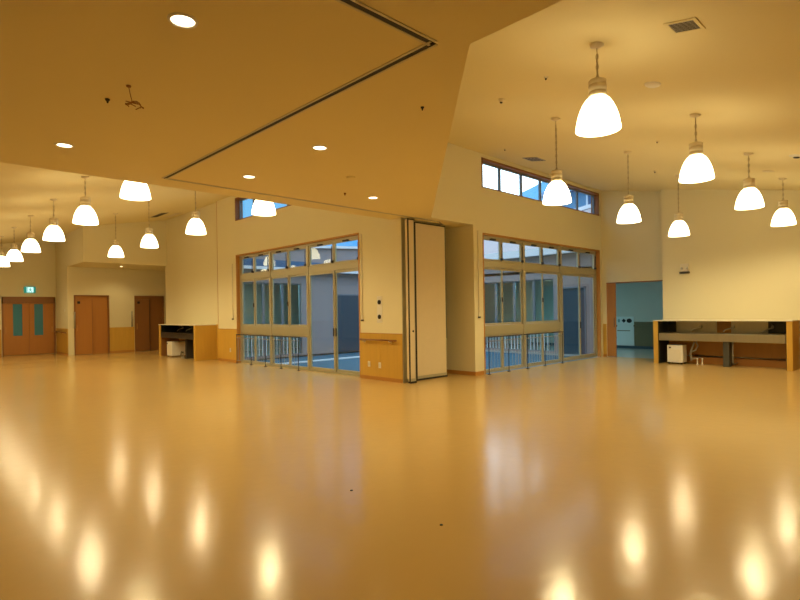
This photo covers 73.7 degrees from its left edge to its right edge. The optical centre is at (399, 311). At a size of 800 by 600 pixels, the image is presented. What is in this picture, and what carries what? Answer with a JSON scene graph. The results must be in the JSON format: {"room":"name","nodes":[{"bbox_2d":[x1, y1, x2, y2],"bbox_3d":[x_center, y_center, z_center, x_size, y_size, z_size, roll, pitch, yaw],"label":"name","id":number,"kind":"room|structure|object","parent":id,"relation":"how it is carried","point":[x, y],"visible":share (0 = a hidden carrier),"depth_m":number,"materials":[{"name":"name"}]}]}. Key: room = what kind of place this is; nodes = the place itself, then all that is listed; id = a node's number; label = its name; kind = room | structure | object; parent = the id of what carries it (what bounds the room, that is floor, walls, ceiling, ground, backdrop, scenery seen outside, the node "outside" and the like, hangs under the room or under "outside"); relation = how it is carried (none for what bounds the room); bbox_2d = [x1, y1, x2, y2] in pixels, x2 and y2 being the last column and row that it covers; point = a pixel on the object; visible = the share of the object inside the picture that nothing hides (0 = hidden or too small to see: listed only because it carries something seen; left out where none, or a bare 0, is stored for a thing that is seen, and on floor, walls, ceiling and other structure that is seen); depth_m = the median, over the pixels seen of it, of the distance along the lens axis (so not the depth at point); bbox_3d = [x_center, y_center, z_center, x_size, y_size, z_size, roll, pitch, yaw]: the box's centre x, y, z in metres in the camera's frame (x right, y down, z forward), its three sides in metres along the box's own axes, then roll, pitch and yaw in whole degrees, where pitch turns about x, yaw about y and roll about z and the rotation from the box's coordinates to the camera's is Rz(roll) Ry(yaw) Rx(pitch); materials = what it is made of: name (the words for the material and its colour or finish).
{"room":"community hall","nodes":[
{"label":"community hall","id":0,"kind":"room"},
{"bbox_2d":[0,226,165,354],"bbox_3d":[-14.607,-0.731,19.822,14.500,5.400,4.800,-1,0,-44],"label":"wall","id":1,"kind":"structure","parent":0,"point":[50,270],"depth_m":22.06,"materials":[{"name":"paint"}]},
{"bbox_2d":[0,330,1,353],"bbox_3d":[-18.540,1.258,18.767,7.330,0.980,0.020,-1,0,-44],"label":"trim","id":2,"kind":"structure","parent":1,"relation":"attached to","point":[0,330],"depth_m":21.28,"materials":[{"name":"brown wood"}]},
{"bbox_2d":[1,297,55,355],"bbox_3d":[-15.290,0.589,22.013,1.830,2.380,0.190,-1,0,-44],"label":"door","id":3,"kind":"structure","parent":1,"relation":"in","point":[28,323],"depth_m":21.96,"materials":[{"name":"brown wood"}]},
{"bbox_2d":[24,287,35,292],"bbox_3d":[-15.211,-0.887,21.944,0.380,0.250,0.110,-1,0,-44],"label":"exit sign","id":4,"kind":"object","parent":1,"relation":"attached to","point":[26,289],"visible":1,"depth_m":21.91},
{"bbox_2d":[56,328,67,352],"bbox_3d":[-13.764,1.187,21.971,0.255,0.980,1.995,-1,0,-44],"label":"trim","id":5,"kind":"structure","parent":1,"relation":"attached to","point":[61,339],"depth_m":21.82,"materials":[{"name":"brown wood"}]},
{"bbox_2d":[74,295,109,354],"bbox_3d":[-12.589,0.539,21.812,1.280,2.400,0.150,-1,0,-44],"label":"door","id":6,"kind":"structure","parent":1,"relation":"in","point":[92,330],"depth_m":21.77,"materials":[{"name":"brown wood"}]},
{"bbox_2d":[110,327,134,350],"bbox_3d":[-11.728,1.156,22.556,0.960,0.980,0.020,-1,0,-44],"label":"trim","id":7,"kind":"structure","parent":1,"relation":"attached to","point":[121,338],"depth_m":22.55,"materials":[{"name":"brown wood"}]},
{"bbox_2d":[134,296,163,351],"bbox_3d":[-10.976,0.520,23.366,1.220,2.390,0.150,-1,0,-44],"label":"door","id":8,"kind":"structure","parent":1,"relation":"in","point":[148,310],"depth_m":23.29,"materials":[{"name":"brown wood"}]},
{"bbox_2d":[0,162,229,243],"bbox_3d":[-10.793,-2.680,14.359,12.450,2.441,18.400,-1,0,-44],"label":"ceiling","id":9,"kind":"structure","parent":0,"point":[25,191],"depth_m":14.48,"materials":[{"name":"paint"}]},
{"bbox_2d":[0,236,9,266],"bbox_3d":[-14.121,-2.140,18.936,0.464,1.083,0.464,-1,0,-44],"label":"pendant lamp","id":10,"kind":"object","parent":9,"relation":"hanging from","point":[3,263],"visible":0.97,"depth_m":18.86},
{"bbox_2d":[5,227,22,261],"bbox_3d":[-12.358,-2.161,17.107,0.464,1.093,0.464,-1,0,-44],"label":"pendant lamp","id":11,"kind":"object","parent":9,"relation":"hanging from","point":[13,255],"visible":0.98,"depth_m":17.02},
{"bbox_2d":[21,215,40,252],"bbox_3d":[-10.492,-2.214,15.171,0.464,1.043,0.464,-1,0,-44],"label":"pendant lamp","id":12,"kind":"object","parent":9,"relation":"hanging from","point":[30,245],"visible":0.99,"depth_m":15.08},
{"bbox_2d":[43,199,64,241],"bbox_3d":[-8.494,-2.254,13.097,0.464,1.023,0.464,-1,0,-44],"label":"pendant lamp","id":13,"kind":"object","parent":9,"relation":"hanging from","point":[53,232],"visible":1,"depth_m":13.01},
{"bbox_2d":[73,176,98,224],"bbox_3d":[-6.495,-2.304,11.024,0.464,0.983,0.464,-1,0,-44],"label":"pendant lamp","id":14,"kind":"object","parent":9,"relation":"hanging from","point":[84,215],"visible":1,"depth_m":10.93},
{"bbox_2d":[108,213,123,257],"bbox_3d":[-9.205,-2.475,17.290,0.464,1.425,0.464,-1,0,-44],"label":"pendant lamp","id":15,"kind":"object","parent":9,"relation":"hanging from","point":[115,251],"visible":0.99,"depth_m":17.20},
{"bbox_2d":[120,181,150,200],"bbox_3d":[-4.379,-2.351,8.828,0.464,0.953,0.464,-1,0,-44],"label":"pendant lamp","id":16,"kind":"object","parent":9,"relation":"hanging from","point":[135,191],"visible":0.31,"depth_m":8.69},
{"bbox_2d":[140,198,157,247],"bbox_3d":[-7.096,-2.516,15.101,0.464,1.405,0.464,-1,0,-44],"label":"pendant lamp","id":17,"kind":"object","parent":9,"relation":"hanging from","point":[148,241],"visible":0.93,"depth_m":15.00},
{"bbox_2d":[186,191,205,234],"bbox_3d":[-4.917,-2.559,12.841,0.464,1.385,0.464,-1,0,-44],"label":"pendant lamp","id":18,"kind":"object","parent":9,"relation":"hanging from","point":[195,226],"visible":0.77,"depth_m":12.73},
{"bbox_2d":[252,200,275,215],"bbox_3d":[-2.696,-2.602,10.537,0.464,1.365,0.464,-1,0,-44],"label":"pendant lamp","id":19,"kind":"object","parent":9,"relation":"hanging from","point":[260,208],"visible":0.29,"depth_m":10.38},
{"bbox_2d":[74,220,166,270],"bbox_3d":[-10.483,-2.783,22.299,5.080,1.920,2.600,-1,0,-44],"label":"wall","id":20,"kind":"structure","parent":0,"point":[130,236],"depth_m":20.64,"materials":[{"name":"paint"}]},
{"bbox_2d":[0,0,561,228],"bbox_3d":[0.259,-3.044,4.079,14.100,2.020,13.450,-1,0,-44],"label":"ceiling","id":21,"kind":"structure","parent":0,"point":[246,65],"depth_m":4.91,"materials":[{"name":"paint"}]},
{"bbox_2d":[54,142,73,147],"bbox_3d":[-3.974,-1.966,6.324,0.204,0.011,0.204,-1,0,-44],"label":"recessed light","id":22,"kind":"object","parent":21,"relation":"in","point":[59,144],"visible":1,"depth_m":6.32,"materials":[{"name":"white glass"}]},
{"bbox_2d":[125,85,143,109],"bbox_3d":[-2.366,-1.903,4.759,0.155,0.184,0.115,-1,0,-44],"label":"ceiling hook","id":23,"kind":"object","parent":21,"relation":"attached to","point":[127,86],"visible":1,"depth_m":4.72,"materials":[{"name":"brown metal"}]},
{"bbox_2d":[167,12,198,28],"bbox_3d":[-1.497,-2.003,3.683,0.204,0.011,0.204,-1,0,-44],"label":"recessed light","id":24,"kind":"object","parent":21,"relation":"in","point":[178,19],"visible":1,"depth_m":3.68,"materials":[{"name":"white glass"}]},
{"bbox_2d":[242,175,255,178],"bbox_3d":[-2.233,-1.992,7.905,0.204,0.011,0.204,-1,0,-44],"label":"recessed light","id":25,"kind":"object","parent":21,"relation":"in","point":[243,176],"visible":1,"depth_m":7.89,"materials":[{"name":"white glass"}]},
{"bbox_2d":[162,41,437,178],"bbox_3d":[-1.621,-2.003,5.987,0.089,0.008,5.410,-1,0,-44],"label":"trim","id":26,"kind":"structure","parent":21,"relation":"attached to","point":[422,48],"depth_m":5.08,"materials":[{"name":"black metal"}]},
{"bbox_2d":[312,145,327,150],"bbox_3d":[-0.985,-2.011,6.566,0.204,0.011,0.204,-1,0,-44],"label":"recessed light","id":27,"kind":"object","parent":21,"relation":"in","point":[315,147],"visible":1,"depth_m":6.55,"materials":[{"name":"white glass"}]},
{"bbox_2d":[335,0,436,45],"bbox_3d":[-2.274,-1.993,1.615,7.010,0.008,0.089,-1,0,-44],"label":"trim","id":28,"kind":"structure","parent":21,"relation":"attached to","point":[356,5],"depth_m":3.72,"materials":[{"name":"black metal"}]},
{"bbox_2d":[165,196,401,333],"bbox_3d":[-4.659,-1.190,16.694,0.390,5.620,13.920,-1,0,-44],"label":"wall","id":29,"kind":"structure","parent":0,"point":[193,294],"depth_m":16.47,"materials":[{"name":"paint"}]},
{"bbox_2d":[216,324,217,358],"bbox_3d":[-6.154,1.042,18.200,0.020,1.200,0.450,-1,0,-44],"label":"trim","id":30,"kind":"structure","parent":29,"relation":"attached to","point":[216,324],"depth_m":18.31,"materials":[{"name":"brown wood"}]},
{"bbox_2d":[216,201,217,284],"bbox_3d":[-6.123,-1.058,17.932,0.010,5.400,0.013,-1,0,-44],"label":"trim","id":31,"kind":"structure","parent":29,"relation":"attached to","point":[216,201],"depth_m":17.93,"materials":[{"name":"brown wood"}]},
{"bbox_2d":[218,329,236,359],"bbox_3d":[-5.643,1.070,17.454,0.020,0.970,1.315,-1,0,-44],"label":"trim","id":32,"kind":"structure","parent":29,"relation":"attached to","point":[226,338],"depth_m":17.43,"materials":[{"name":"brown wood"}]},
{"bbox_2d":[232,268,233,319],"bbox_3d":[-5.379,-0.627,17.132,0.050,1.785,0.056,-1,0,-44],"label":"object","id":33,"kind":"structure","parent":29,"relation":"in","point":[232,268],"depth_m":17.13,"materials":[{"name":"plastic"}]},
{"bbox_2d":[235,197,290,220],"bbox_3d":[-3.031,-3.265,14.856,0.252,0.720,6.130,-1,0,-44],"label":"window","id":34,"kind":"structure","parent":29,"relation":"in","point":[238,201],"depth_m":17.00,"materials":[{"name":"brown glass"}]},
{"bbox_2d":[236,233,360,377],"bbox_3d":[-2.984,-0.115,14.856,0.252,3.420,6.130,-1,0,-44],"label":"window","id":35,"kind":"structure","parent":29,"relation":"in","point":[334,267],"depth_m":14.98,"materials":[{"name":"brown wood"}]},
{"bbox_2d":[243,333,255,361],"bbox_3d":[-4.702,1.131,16.703,0.050,0.870,0.794,-1,0,-44],"label":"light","id":36,"kind":"object","parent":35,"relation":"attached to","point":[243,333],"depth_m":16.86,"materials":[{"name":"clear glass"}]},
{"bbox_2d":[255,334,269,363],"bbox_3d":[-4.100,1.122,16.078,0.050,0.870,0.929,-1,0,-44],"label":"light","id":37,"kind":"object","parent":35,"relation":"attached to","point":[256,358],"depth_m":16.38,"materials":[{"name":"clear glass"}]},
{"bbox_2d":[273,335,289,365],"bbox_3d":[-3.399,1.111,15.351,0.050,0.870,0.899,-1,0,-44],"label":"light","id":38,"kind":"object","parent":35,"relation":"attached to","point":[277,364],"depth_m":15.50,"materials":[{"name":"clear glass"}]},
{"bbox_2d":[289,335,307,367],"bbox_3d":[-2.761,1.101,14.689,0.050,0.870,0.929,-1,0,-44],"label":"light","id":39,"kind":"object","parent":35,"relation":"attached to","point":[290,338],"depth_m":14.90,"materials":[{"name":"clear glass"}]},
{"bbox_2d":[218,358,402,382],"bbox_3d":[-3.016,1.555,14.735,0.022,0.080,8.865,-1,0,-44],"label":"baseboard","id":40,"kind":"structure","parent":29,"relation":"attached to","point":[220,359],"depth_m":12.15,"materials":[{"name":"brown wood"}]},
{"bbox_2d":[361,234,363,320],"bbox_3d":[-0.897,-0.789,12.481,0.050,2.035,0.056,-1,0,-44],"label":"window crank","id":41,"kind":"object","parent":29,"relation":"in","point":[361,234],"depth_m":12.48,"materials":[{"name":"beige plastic"}]},
{"bbox_2d":[359,338,396,343],"bbox_3d":[-0.495,0.669,12.028,0.090,0.096,1.220,-1,0,-44],"label":"wall handrail","id":42,"kind":"object","parent":29,"relation":"attached to","point":[362,339],"visible":1,"depth_m":11.95,"materials":[{"name":"brown wood"}]},
{"bbox_2d":[377,296,381,322],"bbox_3d":[-0.470,-0.043,12.063,0.032,0.600,0.170,-1,0,-44],"label":"switch panel","id":43,"kind":"object","parent":29,"relation":"attached to","point":[379,298],"visible":1,"depth_m":12.06,"materials":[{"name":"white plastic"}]},
{"bbox_2d":[360,333,402,378],"bbox_3d":[-0.436,0.992,12.052,0.020,0.970,1.410,-1,0,-44],"label":"wainscoting","id":44,"kind":"structure","parent":29,"relation":"attached to","point":[390,356],"depth_m":11.99,"materials":[{"name":"brown wood"}]},
{"bbox_2d":[401,217,408,382],"bbox_3d":[0.136,-0.242,11.623,0.246,3.580,0.018,-1,0,-44],"label":"trim","id":45,"kind":"structure","parent":29,"relation":"attached to","point":[403,264],"depth_m":11.56,"materials":[{"name":"beige metal"}]},
{"bbox_2d":[244,272,358,359],"bbox_3d":[-2.396,0.086,20.886,8.660,3.000,0.200,-1,0,-44],"label":"wall","id":46,"kind":"structure","parent":0,"point":[322,286],"depth_m":20.17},
{"bbox_2d":[244,282,300,357],"bbox_3d":[-4.466,0.282,18.829,2.300,2.570,0.085,-1,0,-44],"label":"window","id":47,"kind":"structure","parent":46,"relation":"in","point":[262,284],"depth_m":18.89,"materials":[{"name":"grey glass"}]},
{"bbox_2d":[245,335,263,357],"bbox_3d":[-5.020,1.175,18.313,0.767,0.800,0.040,-1,0,-44],"label":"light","id":48,"kind":"object","parent":47,"relation":"attached to","point":[245,335],"depth_m":18.40,"materials":[{"name":"glass"}]},
{"bbox_2d":[264,336,282,356],"bbox_3d":[-4.468,1.167,18.845,0.767,0.800,0.040,-1,0,-44],"label":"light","id":49,"kind":"object","parent":47,"relation":"attached to","point":[276,354],"depth_m":18.68,"materials":[{"name":"glass"}]},
{"bbox_2d":[283,337,300,354],"bbox_3d":[-3.916,1.159,19.377,0.767,0.800,0.040,-1,0,-44],"label":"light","id":50,"kind":"object","parent":47,"relation":"attached to","point":[283,337],"depth_m":19.37,"materials":[{"name":"glass"}]},
{"bbox_2d":[337,294,359,351],"bbox_3d":[-2.062,0.456,21.021,1.200,2.250,0.060,-1,0,-44],"label":"door","id":51,"kind":"structure","parent":46,"relation":"in","point":[348,304],"depth_m":21.02,"materials":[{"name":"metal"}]},
{"bbox_2d":[313,246,357,248],"bbox_3d":[-2.241,-2.492,20.829,8.860,0.590,0.150,-1,0,-44],"label":"trim","id":52,"kind":"structure","parent":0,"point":[329,247],"depth_m":20.72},
{"bbox_2d":[0,343,799,599],"bbox_3d":[-1.909,1.679,14.109,24.800,0.200,31.000,-1,0,-44],"label":"floor","id":53,"kind":"structure","parent":0,"point":[138,475],"depth_m":4.86,"materials":[{"name":"plastic"}]},
{"bbox_2d":[167,341,184,356],"bbox_3d":[-8.310,1.395,19.916,0.630,0.560,0.500,-1,0,-44],"label":"water heater","id":54,"kind":"object","parent":53,"relation":"on","point":[174,348],"visible":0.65,"depth_m":19.70,"materials":[{"name":"white metal"}]},
{"bbox_2d":[158,324,215,360],"bbox_3d":[-7.724,1.067,19.291,0.757,1.197,3.300,-1,0,-44],"label":"counter","id":55,"kind":"object","parent":53,"relation":"on","point":[200,339],"visible":0.94,"depth_m":18.35,"materials":[{"name":"brown wood"}]},
{"bbox_2d":[236,334,299,370],"bbox_3d":[-3.919,1.152,15.537,0.060,0.914,3.575,-1,0,-44],"label":"guard rail","id":56,"kind":"object","parent":53,"relation":"on","point":[265,363],"visible":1,"depth_m":15.52,"materials":[{"name":"metal"}]},
{"bbox_2d":[405,218,416,383],"bbox_3d":[0.235,-0.224,11.514,0.215,3.540,0.082,-1,0,-44],"label":"partition panel","id":57,"kind":"object","parent":53,"relation":"on","point":[409,223],"visible":1,"depth_m":11.47,"materials":[{"name":"metal"}]},
{"bbox_2d":[414,222,446,380],"bbox_3d":[0.686,-0.230,12.245,1.050,3.540,0.086,-1,0,-44],"label":"partition panel","id":58,"kind":"object","parent":53,"relation":"on","point":[430,240],"visible":0.77,"depth_m":12.21,"materials":[{"name":"fabric"}]},
{"bbox_2d":[487,331,563,374],"bbox_3d":[3.397,1.042,14.038,3.565,0.914,0.060,-1,0,-44],"label":"guard rail","id":59,"kind":"object","parent":53,"relation":"on","point":[544,336],"visible":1,"depth_m":13.95,"materials":[{"name":"metal"}]},
{"bbox_2d":[667,344,686,363],"bbox_3d":[7.604,1.176,14.674,0.350,0.520,0.400,-1,0,-44],"label":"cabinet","id":60,"kind":"object","parent":53,"relation":"on","point":[677,353],"visible":1,"depth_m":14.57,"materials":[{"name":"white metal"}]},
{"bbox_2d":[690,341,703,364],"bbox_3d":[7.991,1.117,14.401,0.106,0.626,0.376,-1,0,-27],"label":"valves","id":61,"kind":"object","parent":53,"relation":"on","point":[691,351],"visible":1,"depth_m":14.43,"materials":[{"name":"metal"}]},
{"bbox_2d":[653,320,799,370],"bbox_3d":[8.459,0.825,14.024,0.852,1.197,3.190,-1,0,-44],"label":"counter","id":62,"kind":"object","parent":53,"relation":"on","point":[728,343],"visible":0.94,"depth_m":13.88,"materials":[{"name":"brown wood"}]},
{"bbox_2d":[244,280,662,350],"bbox_3d":[2.338,0.065,18.504,12.550,2.900,17.800,-1,0,-44],"label":"wall","id":63,"kind":"structure","parent":0,"point":[643,301],"depth_m":23.03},
{"bbox_2d":[0,350,606,356],"bbox_3d":[-7.368,1.621,19.853,27.848,0.080,6.352,-1,0,-2],"label":"baseboard","id":64,"kind":"structure","parent":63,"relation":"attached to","point":[605,355],"depth_m":22.33,"materials":[{"name":"brown wood"}]},
{"bbox_2d":[531,342,653,348],"bbox_3d":[9.289,1.361,20.046,0.030,0.100,10.000,-1,0,-44],"label":"baseboard","id":65,"kind":"structure","parent":63,"relation":"attached to","point":[618,346],"depth_m":20.45,"materials":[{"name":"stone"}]},
{"bbox_2d":[616,317,633,345],"bbox_3d":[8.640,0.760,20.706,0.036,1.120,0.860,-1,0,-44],"label":"stove","id":66,"kind":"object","parent":63,"relation":"in","point":[624,325],"depth_m":20.62,"materials":[{"name":"white metal"}]},
{"bbox_2d":[634,325,652,326],"bbox_3d":[10.813,0.518,18.388,0.040,0.060,5.480,-1,0,-44],"label":"trim","id":67,"kind":"structure","parent":63,"relation":"attached to","point":[634,325],"depth_m":20.08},
{"bbox_2d":[634,322,653,346],"bbox_3d":[10.854,0.827,18.423,0.020,0.920,5.480,-1,0,-44],"label":"wainscoting","id":68,"kind":"structure","parent":63,"relation":"attached to","point":[643,336],"depth_m":20.14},
{"bbox_2d":[445,226,467,370],"bbox_3d":[0.591,-0.249,12.776,2.010,3.580,1.330,-1,0,-44],"label":"wall","id":69,"kind":"structure","parent":0,"point":[456,340],"depth_m":13.04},
{"bbox_2d":[427,143,602,373],"bbox_3d":[3.500,-1.313,14.504,8.200,5.620,0.240,-1,0,-44],"label":"wall","id":70,"kind":"structure","parent":0,"point":[461,198],"depth_m":12.87,"materials":[{"name":"paint"}]},
{"bbox_2d":[165,178,439,221],"bbox_3d":[-1.300,-2.008,10.041,6.090,0.008,0.064,-1,0,-44],"label":"trim","id":71,"kind":"structure","parent":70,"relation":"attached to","point":[165,178],"depth_m":9.40,"materials":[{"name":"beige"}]},
{"bbox_2d":[447,369,483,375],"bbox_3d":[1.446,1.484,13.224,0.335,0.090,1.335,-1,0,-44],"label":"baseboard","id":72,"kind":"structure","parent":70,"relation":"attached to","point":[448,371],"depth_m":12.84,"materials":[{"name":"brown wood"}]},
{"bbox_2d":[477,231,480,317],"bbox_3d":[1.879,-0.886,12.734,0.056,2.085,0.050,-1,0,-44],"label":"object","id":73,"kind":"structure","parent":70,"relation":"in","point":[479,316],"depth_m":12.73,"materials":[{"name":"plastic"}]},
{"bbox_2d":[481,157,598,215],"bbox_3d":[4.096,-3.392,15.100,6.130,0.720,0.252,-1,0,-44],"label":"window","id":74,"kind":"structure","parent":70,"relation":"in","point":[594,196],"depth_m":14.61,"materials":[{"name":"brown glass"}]},
{"bbox_2d":[482,233,600,373],"bbox_3d":[4.143,-0.222,15.100,6.130,3.420,0.252,-1,0,-44],"label":"window","id":75,"kind":"structure","parent":70,"relation":"in","point":[522,327],"depth_m":14.90,"materials":[{"name":"brown wood"}]},
{"bbox_2d":[485,334,502,370],"bbox_3d":[2.315,1.025,13.363,0.794,0.870,0.050,-1,0,-44],"label":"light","id":76,"kind":"object","parent":75,"relation":"attached to","point":[486,335],"depth_m":13.60,"materials":[{"name":"clear glass"}]},
{"bbox_2d":[502,333,522,367],"bbox_3d":[2.939,1.016,13.965,0.929,0.870,0.050,-1,0,-44],"label":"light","id":77,"kind":"object","parent":75,"relation":"attached to","point":[515,366],"depth_m":13.98,"materials":[{"name":"clear glass"}]},
{"bbox_2d":[526,332,542,364],"bbox_3d":[3.667,1.005,14.666,0.899,0.870,0.050,-1,0,-44],"label":"window pane","id":78,"kind":"object","parent":75,"relation":"attached to","point":[535,363],"depth_m":14.92,"materials":[{"name":"clear glass"}]},
{"bbox_2d":[542,330,559,362],"bbox_3d":[4.329,0.995,15.305,0.929,0.870,0.050,-1,0,-44],"label":"window pane","id":79,"kind":"object","parent":75,"relation":"attached to","point":[556,360],"depth_m":15.27,"materials":[{"name":"clear glass"}]},
{"bbox_2d":[603,324,606,353],"bbox_3d":[6.600,0.886,17.190,0.015,0.970,0.110,-1,0,-44],"label":"trim","id":80,"kind":"structure","parent":70,"relation":"attached to","point":[604,325],"depth_m":17.18,"materials":[{"name":"brown wood"}]},
{"bbox_2d":[484,267,592,353],"bbox_3d":[3.522,-0.003,20.841,0.200,3.000,8.880,-1,0,-44],"label":"wall","id":81,"kind":"structure","parent":0,"point":[568,281],"depth_m":18.47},
{"bbox_2d":[484,279,553,351],"bbox_3d":[4.282,0.151,19.994,0.085,2.570,3.350,-1,0,-44],"label":"window","id":82,"kind":"structure","parent":81,"relation":"in","point":[533,281],"depth_m":19.96,"materials":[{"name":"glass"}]},
{"bbox_2d":[534,334,553,351],"bbox_3d":[5.183,1.022,19.106,0.040,0.800,0.838,-1,0,-44],"label":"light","id":83,"kind":"object","parent":82,"relation":"attached to","point":[534,334],"depth_m":19.16,"materials":[{"name":"glass"}]},
{"bbox_2d":[563,286,586,354],"bbox_3d":[5.913,0.311,18.265,0.100,2.300,1.000,-1,0,-44],"label":"door","id":84,"kind":"structure","parent":81,"relation":"in","point":[570,294],"depth_m":18.23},
{"bbox_2d":[485,266,591,276],"bbox_3d":[2.385,-1.411,18.570,12.360,0.150,17.800,-1,0,-44],"label":"ceiling","id":85,"kind":"structure","parent":0,"point":[590,266],"depth_m":19.78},
{"bbox_2d":[448,0,799,191],"bbox_3d":[5.750,-2.914,8.328,13.900,2.351,11.950,-1,0,-44],"label":"ceiling","id":86,"kind":"structure","parent":0,"point":[740,72],"depth_m":7.15,"materials":[{"name":"paint"}]},
{"bbox_2d":[523,157,545,160],"bbox_3d":[3.236,-3.674,12.897,0.400,0.084,0.395,-1,0,-44],"label":"ceiling vent","id":87,"kind":"object","parent":86,"relation":"in","point":[528,158],"visible":1,"depth_m":12.84,"materials":[{"name":"metal"}]},
{"bbox_2d":[543,117,571,205],"bbox_3d":[2.623,-2.535,8.954,0.464,1.432,0.464,-1,0,-44],"label":"pendant lamp","id":88,"kind":"object","parent":86,"relation":"hanging from","point":[557,192],"visible":0.99,"depth_m":8.86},
{"bbox_2d":[575,41,620,136],"bbox_3d":[2.127,-2.422,5.753,0.464,0.939,0.464,-1,0,-44],"label":"pendant lamp","id":89,"kind":"object","parent":86,"relation":"hanging from","point":[598,116],"visible":1,"depth_m":5.67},
{"bbox_2d":[617,151,640,223],"bbox_3d":[4.675,-2.556,10.932,0.464,1.452,0.464,-1,0,-44],"label":"pendant lamp","id":90,"kind":"object","parent":86,"relation":"hanging from","point":[629,213],"visible":1,"depth_m":10.84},
{"bbox_2d":[644,81,660,87],"bbox_3d":[3.215,-2.881,6.793,0.198,0.064,0.195,-1,0,-37],"label":"smoke detector","id":91,"kind":"object","parent":86,"relation":"attached to","point":[653,84],"visible":1,"depth_m":6.75,"materials":[{"name":"white plastic"}]},
{"bbox_2d":[668,175,689,236],"bbox_3d":[6.741,-2.572,12.924,0.464,1.482,0.464,-1,0,-44],"label":"pendant lamp","id":92,"kind":"object","parent":86,"relation":"hanging from","point":[679,228],"visible":0.97,"depth_m":12.83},
{"bbox_2d":[663,17,705,34],"bbox_3d":[2.719,-2.726,5.106,0.288,0.060,0.285,-1,0,-44],"label":"ceiling vent","id":93,"kind":"object","parent":86,"relation":"in","point":[690,24],"visible":1,"depth_m":5.10,"materials":[{"name":"beige plastic"}]},
{"bbox_2d":[679,113,714,182],"bbox_3d":[4.373,-2.433,7.890,0.464,0.975,0.464,-1,0,-44],"label":"pendant lamp","id":94,"kind":"object","parent":86,"relation":"hanging from","point":[697,167],"visible":1,"depth_m":7.80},
{"bbox_2d":[735,152,763,209],"bbox_3d":[6.490,-2.440,9.930,0.464,1.025,0.464,-1,0,-44],"label":"pendant lamp","id":95,"kind":"object","parent":86,"relation":"hanging from","point":[749,198],"visible":1,"depth_m":9.84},
{"bbox_2d":[771,178,795,226],"bbox_3d":[8.549,-2.456,11.915,0.464,1.055,0.464,-1,0,-44],"label":"pendant lamp","id":96,"kind":"object","parent":86,"relation":"hanging from","point":[783,216],"visible":1,"depth_m":11.83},
{"bbox_2d":[789,154,799,158],"bbox_3d":[7.209,-2.815,9.697,0.238,0.078,0.234,-1,0,-37],"label":"ceiling speaker","id":97,"kind":"object","parent":86,"relation":"attached to","point":[795,156],"visible":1,"depth_m":9.66,"materials":[{"name":"white plastic"}]},
{"bbox_2d":[601,189,668,356],"bbox_3d":[7.201,-1.368,16.392,0.650,5.620,2.180,-1,0,-44],"label":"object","id":98,"kind":"structure","parent":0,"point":[638,251],"depth_m":16.43,"materials":[{"name":"paint"}]},
{"bbox_2d":[606,280,662,356],"bbox_3d":[7.342,0.250,16.581,0.220,2.360,1.790,-1,0,-44],"label":"door frame","id":99,"kind":"structure","parent":98,"relation":"attached to","point":[610,287],"depth_m":17.03,"materials":[{"name":"wood"}]},
{"bbox_2d":[667,189,799,329],"bbox_3d":[11.163,-1.268,11.959,0.200,5.300,9.700,-1,0,-44],"label":"wall","id":100,"kind":"structure","parent":0,"point":[742,266],"depth_m":14.22,"materials":[{"name":"paint"}]},
{"bbox_2d":[679,264,689,273],"bbox_3d":[7.999,-1.204,15.020,0.108,0.272,0.250,-1,0,-44],"label":"lamp","id":101,"kind":"object","parent":100,"relation":"attached to","point":[684,268],"visible":1,"depth_m":15.01,"materials":[{"name":"beige plastic"}]},
{"label":"outside","id":102,"kind":"structure","parent":0,"visible":0},
{"bbox_2d":[253,351,593,373],"bbox_3d":[0.343,1.675,17.890,8.710,0.140,9.080,-1,0,-44],"label":"floor","id":103,"kind":"structure","parent":102,"point":[353,364],"depth_m":17.46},
{"bbox_2d":[280,356,359,363],"bbox_3d":[-1.043,1.606,19.334,7.700,0.040,0.120,-1,0,-44],"label":"kerb","id":104,"kind":"object","parent":103,"relation":"on","point":[355,356],"depth_m":17.85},
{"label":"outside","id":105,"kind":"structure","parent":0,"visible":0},
{"bbox_2d":[522,182,548,200],"bbox_3d":[51.956,-20.782,150.388,108.000,43.100,140.000,-1,0,-44],"label":"sky","id":106,"kind":"structure","parent":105,"point":[532,193],"depth_m":162.83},
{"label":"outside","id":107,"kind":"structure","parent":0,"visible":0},
{"bbox_2d":[541,190,590,208],"bbox_3d":[14.262,-3.964,32.694,6.800,10.600,9.000,-1,0,-44],"label":"house","id":108,"kind":"structure","parent":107,"point":[583,199],"depth_m":32.02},
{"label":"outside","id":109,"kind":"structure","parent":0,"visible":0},
{"bbox_2d":[244,248,357,276],"bbox_3d":[-3.657,-2.020,22.305,8.860,1.350,4.050,-1,0,-44],"label":"roof","id":110,"kind":"structure","parent":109,"point":[319,255],"depth_m":20.13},
{"bbox_2d":[244,258,321,266],"bbox_3d":[-2.281,-1.696,20.668,8.560,0.240,0.190,-1,0,-44],"label":"trim","id":111,"kind":"structure","parent":110,"relation":"attached to","point":[259,262],"depth_m":18.56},
{"bbox_2d":[244,265,357,273],"bbox_3d":[-2.272,-1.526,20.660,8.560,0.100,0.210,-1,0,-44],"label":"trim","id":112,"kind":"structure","parent":110,"relation":"attached to","point":[245,266],"depth_m":18.32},
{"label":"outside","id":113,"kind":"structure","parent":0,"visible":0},
{"bbox_2d":[484,208,591,273],"bbox_3d":[5.401,-3.181,22.698,5.650,3.400,8.880,-1,0,-44],"label":"roof","id":114,"kind":"structure","parent":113,"point":[569,259],"depth_m":19.32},
{"bbox_2d":[484,248,575,259],"bbox_3d":[3.235,-2.074,20.718,0.260,0.250,8.700,-1,0,-44],"label":"trim","id":115,"kind":"structure","parent":114,"relation":"attached to","point":[530,252],"depth_m":19.20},
{"bbox_2d":[575,204,590,210],"bbox_3d":[7.416,-4.452,24.658,0.200,1.220,8.880,-1,0,-44],"label":"trim","id":116,"kind":"structure","parent":114,"relation":"attached to","point":[585,207],"depth_m":23.71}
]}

